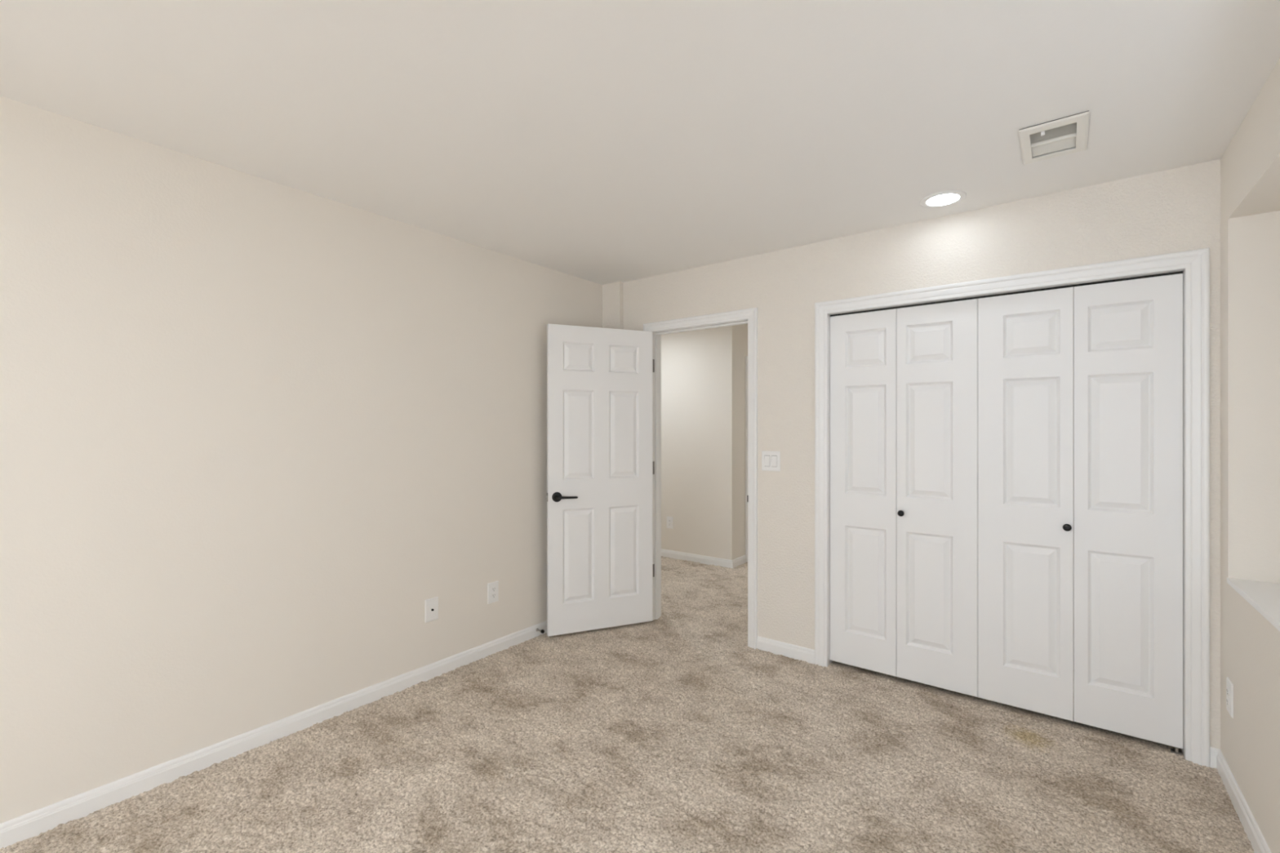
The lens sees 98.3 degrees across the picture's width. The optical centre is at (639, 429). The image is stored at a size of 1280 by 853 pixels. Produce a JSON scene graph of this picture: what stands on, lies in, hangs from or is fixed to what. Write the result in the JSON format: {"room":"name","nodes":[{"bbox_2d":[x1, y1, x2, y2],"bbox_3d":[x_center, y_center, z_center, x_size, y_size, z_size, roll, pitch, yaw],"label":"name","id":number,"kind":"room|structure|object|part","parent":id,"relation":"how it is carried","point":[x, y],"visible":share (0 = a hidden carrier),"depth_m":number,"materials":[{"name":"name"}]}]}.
{"room":"empty bedroom","nodes":[
{"label":"empty bedroom","id":0,"kind":"room"},
{"bbox_2d":[0,96,602,823],"bbox_3d":[-2.770,0.164,1.015,0.120,2.503,8.120,0,0,37],"label":"wall","id":1,"kind":"structure","parent":0,"point":[251,425],"depth_m":2.29,"materials":[{"name":"beige paint"}]},
{"bbox_2d":[0,620,546,848],"bbox_3d":[-2.540,1.331,0.915,0.367,0.087,8.000,0,0,37],"label":"baseboard","id":2,"kind":"structure","parent":1,"relation":"attached to","point":[30,824],"depth_m":2.28,"materials":[{"name":"white wood"}]},
{"bbox_2d":[425,596,438,622],"bbox_3d":[-1.141,0.992,3.040,0.014,0.124,0.080,0,0,37],"label":"outlet","id":3,"kind":"object","parent":1,"relation":"attached to","point":[431,604],"visible":1,"depth_m":3.04,"materials":[{"name":"white plastic"}]},
{"bbox_2d":[487,580,498,604],"bbox_3d":[-0.893,0.994,3.370,0.009,0.124,0.080,0,0,37],"label":"electrical outlet","id":4,"kind":"object","parent":1,"relation":"attached to","point":[493,587],"visible":1,"depth_m":3.37,"materials":[{"name":"white plastic"}]},
{"bbox_2d":[536,627,544,633],"bbox_3d":[-0.652,1.319,3.621,0.062,0.024,0.024,0,0,37],"label":"door stop","id":5,"kind":"object","parent":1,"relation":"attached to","point":[542,631],"visible":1,"depth_m":3.61,"materials":[{"name":"black metal"}]},
{"bbox_2d":[0,555,1253,852],"bbox_3d":[-0.728,1.365,1.891,5.665,0.013,12.050,0,0,37],"label":"floor","id":6,"kind":"structure","parent":0,"point":[670,733],"depth_m":2.21,"materials":[{"name":"beige carpet"}]},
{"bbox_2d":[0,0,1279,284],"bbox_3d":[-0.664,-1.213,1.810,5.865,0.250,12.100,0,0,37],"label":"ceiling","id":7,"kind":"structure","parent":0,"point":[602,142],"depth_m":1.82,"materials":[{"name":"white paint"}]},
{"bbox_2d":[920,190,966,208],"bbox_3d":[1.432,-1.085,2.616,0.194,0.006,0.194,0,0,37],"label":"recessed light","id":8,"kind":"object","parent":7,"relation":"in","point":[944,198],"visible":1,"depth_m":2.61,"materials":[{"name":"white plastic"}]},
{"bbox_2d":[1017,111,1089,164],"bbox_3d":[1.552,-1.184,2.076,0.202,0.228,0.324,0,0,37],"label":"ceiling vent","id":9,"kind":"object","parent":7,"relation":"in","point":[1068,135],"visible":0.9,"depth_m":2.06,"materials":[{"name":"white metal"}]},
{"bbox_3d":[1.568,-1.093,2.099,0.136,0.013,0.008,0,0,37],"label":"blade","id":10,"kind":"part","parent":9,"relation":"part of","materials":[{"name":"white metal"}]},
{"bbox_3d":[1.527,-1.093,2.045,0.136,0.015,0.008,0,0,37],"label":"blade","id":11,"kind":"part","parent":9,"relation":"part of","materials":[{"name":"white metal"}]},
{"bbox_3d":[1.517,-1.093,2.032,0.136,0.015,0.008,0,0,37],"label":"blade","id":12,"kind":"part","parent":9,"relation":"part of","materials":[{"name":"white metal"}]},
{"bbox_3d":[1.507,-1.093,2.019,0.136,0.015,0.008,0,0,37],"label":"blade","id":13,"kind":"part","parent":9,"relation":"part of","materials":[{"name":"white metal"}]},
{"bbox_3d":[1.497,-1.093,2.006,0.136,0.015,0.008,0,0,37],"label":"blade","id":14,"kind":"part","parent":9,"relation":"part of","materials":[{"name":"white metal"}]},
{"bbox_3d":[1.613,-1.093,2.158,0.136,0.013,0.008,0,0,37],"label":"blade","id":15,"kind":"part","parent":9,"relation":"part of","materials":[{"name":"white metal"}]},
{"bbox_3d":[1.609,-1.093,2.152,0.136,0.013,0.008,0,0,37],"label":"blade","id":16,"kind":"part","parent":9,"relation":"part of","materials":[{"name":"white metal"}]},
{"bbox_3d":[1.604,-1.093,2.146,0.136,0.013,0.008,0,0,37],"label":"blade","id":17,"kind":"part","parent":9,"relation":"part of","materials":[{"name":"white metal"}]},
{"bbox_3d":[1.600,-1.093,2.140,0.136,0.013,0.008,0,0,37],"label":"blade","id":18,"kind":"part","parent":9,"relation":"part of","materials":[{"name":"white metal"}]},
{"bbox_3d":[1.595,-1.093,2.134,0.136,0.013,0.008,0,0,37],"label":"blade","id":19,"kind":"part","parent":9,"relation":"part of","materials":[{"name":"white metal"}]},
{"bbox_3d":[1.591,-1.093,2.128,0.136,0.013,0.008,0,0,37],"label":"blade","id":20,"kind":"part","parent":9,"relation":"part of","materials":[{"name":"white metal"}]},
{"bbox_3d":[1.586,-1.093,2.122,0.136,0.013,0.008,0,0,37],"label":"blade","id":21,"kind":"part","parent":9,"relation":"part of","materials":[{"name":"white metal"}]},
{"bbox_3d":[1.582,-1.093,2.116,0.136,0.013,0.008,0,0,37],"label":"blade","id":22,"kind":"part","parent":9,"relation":"part of","materials":[{"name":"white metal"}]},
{"bbox_3d":[1.577,-1.093,2.111,0.136,0.013,0.008,0,0,37],"label":"blade","id":23,"kind":"part","parent":9,"relation":"part of","materials":[{"name":"white metal"}]},
{"bbox_3d":[1.573,-1.093,2.104,0.136,0.013,0.008,0,0,37],"label":"blade","id":24,"kind":"part","parent":9,"relation":"part of","materials":[{"name":"white metal"}]},
{"bbox_3d":[1.546,-1.093,2.070,0.136,0.015,0.008,0,0,37],"label":"blade","id":25,"kind":"part","parent":9,"relation":"part of","materials":[{"name":"white metal"}]},
{"bbox_3d":[1.537,-1.093,2.058,0.136,0.015,0.008,0,0,37],"label":"blade","id":26,"kind":"part","parent":9,"relation":"part of","materials":[{"name":"white metal"}]},
{"bbox_3d":[1.618,-1.093,2.164,0.136,0.013,0.008,0,0,37],"label":"blade","id":27,"kind":"part","parent":9,"relation":"part of","materials":[{"name":"white metal"}]},
{"bbox_2d":[661,324,747,559],"bbox_3d":[0.767,0.164,6.825,1.897,2.503,2.030,0,0,37],"label":"wall","id":28,"kind":"structure","parent":0,"point":[703,371],"depth_m":5.66,"materials":[{"name":"beige paint"}]},
{"bbox_2d":[666,516,673,528],"bbox_3d":[0.317,0.993,5.886,0.080,0.124,0.009,0,0,37],"label":"electrical outlet","id":29,"kind":"object","parent":28,"relation":"attached to","point":[669,519],"visible":1,"depth_m":5.88,"materials":[{"name":"white plastic"}]},
{"bbox_2d":[661,548,746,568],"bbox_3d":[0.240,1.331,6.124,1.910,0.087,0.302,0,0,37],"label":"baseboard","id":30,"kind":"structure","parent":28,"relation":"attached to","point":[707,560],"depth_m":5.63,"materials":[{"name":"white wood"}]},
{"bbox_2d":[745,355,747,562],"bbox_3d":[1.358,0.309,6.019,0.020,2.120,0.883,0,0,37],"label":"door frame","id":31,"kind":"structure","parent":28,"relation":"attached to","point":[746,357],"depth_m":5.67,"materials":[{"name":"white wood"}]},
{"bbox_2d":[602,159,1220,749],"bbox_3d":[0.615,0.164,3.586,5.585,2.503,0.155,0,0,37],"label":"wall","id":32,"kind":"structure","parent":0,"point":[1175,210],"depth_m":3.05,"materials":[{"name":"beige paint"}]},
{"bbox_2d":[643,307,757,648],"bbox_3d":[0.416,0.309,3.763,0.886,2.132,0.155,0,0,37],"label":"door frame","id":33,"kind":"structure","parent":32,"relation":"attached to","point":[748,316],"depth_m":3.54,"materials":[{"name":"white wood"}]},
{"bbox_2d":[546,324,654,636],"bbox_3d":[-0.243,0.330,3.758,0.802,2.030,0.148,0,0,-23],"label":"door","id":34,"kind":"structure","parent":33,"relation":"in","point":[601,464],"depth_m":3.72,"materials":[{"name":"white paint"}]},
{"bbox_3d":[-0.541,0.442,3.607,0.065,0.065,0.008,0,0,-23],"label":"handle","id":35,"kind":"part","parent":34,"relation":"part of","materials":[{"name":"black metal"}]},
{"bbox_3d":[-0.469,0.443,3.591,0.139,0.022,0.020,0,0,-23],"label":"lever","id":36,"kind":"part","parent":34,"relation":"part of","materials":[{"name":"black metal"}]},
{"bbox_2d":[761,450,780,471],"bbox_3d":[0.801,0.195,3.391,0.120,0.122,0.010,0,0,37],"label":"light switch","id":37,"kind":"object","parent":32,"relation":"attached to","point":[771,460],"visible":1,"depth_m":3.39,"materials":[{"name":"white plastic"}]},
{"bbox_2d":[756,635,814,664],"bbox_3d":[0.875,1.331,3.333,0.365,0.087,0.012,0,0,37],"label":"baseboard","id":38,"kind":"structure","parent":32,"relation":"attached to","point":[776,647],"depth_m":3.33,"materials":[{"name":"white wood"}]},
{"bbox_2d":[830,298,977,697],"bbox_3d":[1.391,0.343,2.983,0.735,1.990,0.058,0,0,37],"label":"door","id":39,"kind":"structure","parent":32,"relation":"in","point":[904,381],"depth_m":2.96,"materials":[{"name":"white paint"}]},
{"bbox_3d":[1.250,0.343,3.110,0.358,1.990,0.028,0,0,37],"label":"panel","id":40,"kind":"part","parent":39,"relation":"part of","materials":[{"name":"white paint"}]},
{"bbox_3d":[1.398,0.450,2.961,0.033,0.033,0.030,0,0,37],"label":"knob","id":41,"kind":"part","parent":39,"relation":"part of","materials":[{"name":"black metal"}]},
{"bbox_3d":[1.543,0.343,2.886,0.376,1.990,0.028,0,0,37],"label":"panel","id":42,"kind":"part","parent":39,"relation":"part of","materials":[{"name":"white paint"}]},
{"bbox_2d":[814,248,1209,767],"bbox_3d":[1.696,0.321,2.774,1.619,2.109,0.135,0,0,37],"label":"door frame","id":43,"kind":"structure","parent":32,"relation":"attached to","point":[1194,264],"depth_m":2.31,"materials":[{"name":"white wood"}]},
{"bbox_2d":[977,273,1182,748],"bbox_3d":[1.978,0.343,2.536,0.737,1.990,0.058,0,0,37],"label":"door","id":44,"kind":"structure","parent":32,"relation":"in","point":[1080,388],"depth_m":2.52,"materials":[{"name":"white paint"}]},
{"bbox_3d":[1.843,0.343,2.658,0.375,1.990,0.028,0,0,37],"label":"panel","id":45,"kind":"part","parent":44,"relation":"part of","materials":[{"name":"white paint"}]},
{"bbox_3d":[1.957,0.450,2.534,0.033,0.033,0.030,0,0,37],"label":"knob","id":46,"kind":"part","parent":44,"relation":"part of","materials":[{"name":"black metal"}]},
{"bbox_3d":[2.137,0.343,2.434,0.360,1.990,0.028,0,0,37],"label":"panel","id":47,"kind":"part","parent":44,"relation":"part of","materials":[{"name":"white paint"}]},
{"bbox_2d":[1220,57,1279,852],"bbox_3d":[0.096,0.164,-1.171,0.560,2.503,8.120,0,0,37],"label":"wall","id":48,"kind":"structure","parent":0,"point":[1250,165],"depth_m":2.06,"materials":[{"name":"beige paint"}]},
{"bbox_2d":[1226,676,1233,718],"bbox_3d":[2.228,1.013,2.092,0.009,0.124,0.080,0,0,37],"label":"electrical outlet","id":49,"kind":"object","parent":48,"relation":"attached to","point":[1229,686],"visible":1,"depth_m":2.08,"materials":[{"name":"white plastic"}]},
{"bbox_2d":[1226,687,1229,696],"bbox_3d":[2.226,0.994,2.094,0.004,0.030,0.033,0,0,37],"label":"socket","id":50,"kind":"object","parent":49,"relation":"attached to","point":[1227,688],"depth_m":2.10,"materials":[{"name":"white plastic"}]},
{"bbox_2d":[1226,697,1229,706],"bbox_3d":[2.226,1.032,2.094,0.004,0.030,0.033,0,0,37],"label":"socket","id":51,"kind":"object","parent":49,"relation":"attached to","point":[1227,699],"depth_m":2.09,"materials":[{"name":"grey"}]},
{"bbox_2d":[1209,746,1271,852],"bbox_3d":[-0.102,1.331,-0.945,0.031,0.087,8.000,0,0,37],"label":"baseboard","id":52,"kind":"structure","parent":48,"relation":"attached to","point":[1217,760],"depth_m":1.95,"materials":[{"name":"white wood"}]},
{"bbox_2d":[1226,577,1279,631],"bbox_3d":[1.916,0.579,1.301,0.463,0.020,1.716,0,0,37],"label":"window sill","id":53,"kind":"structure","parent":48,"relation":"attached to","point":[1264,597],"depth_m":1.89,"materials":[{"name":"white"}]}
]}

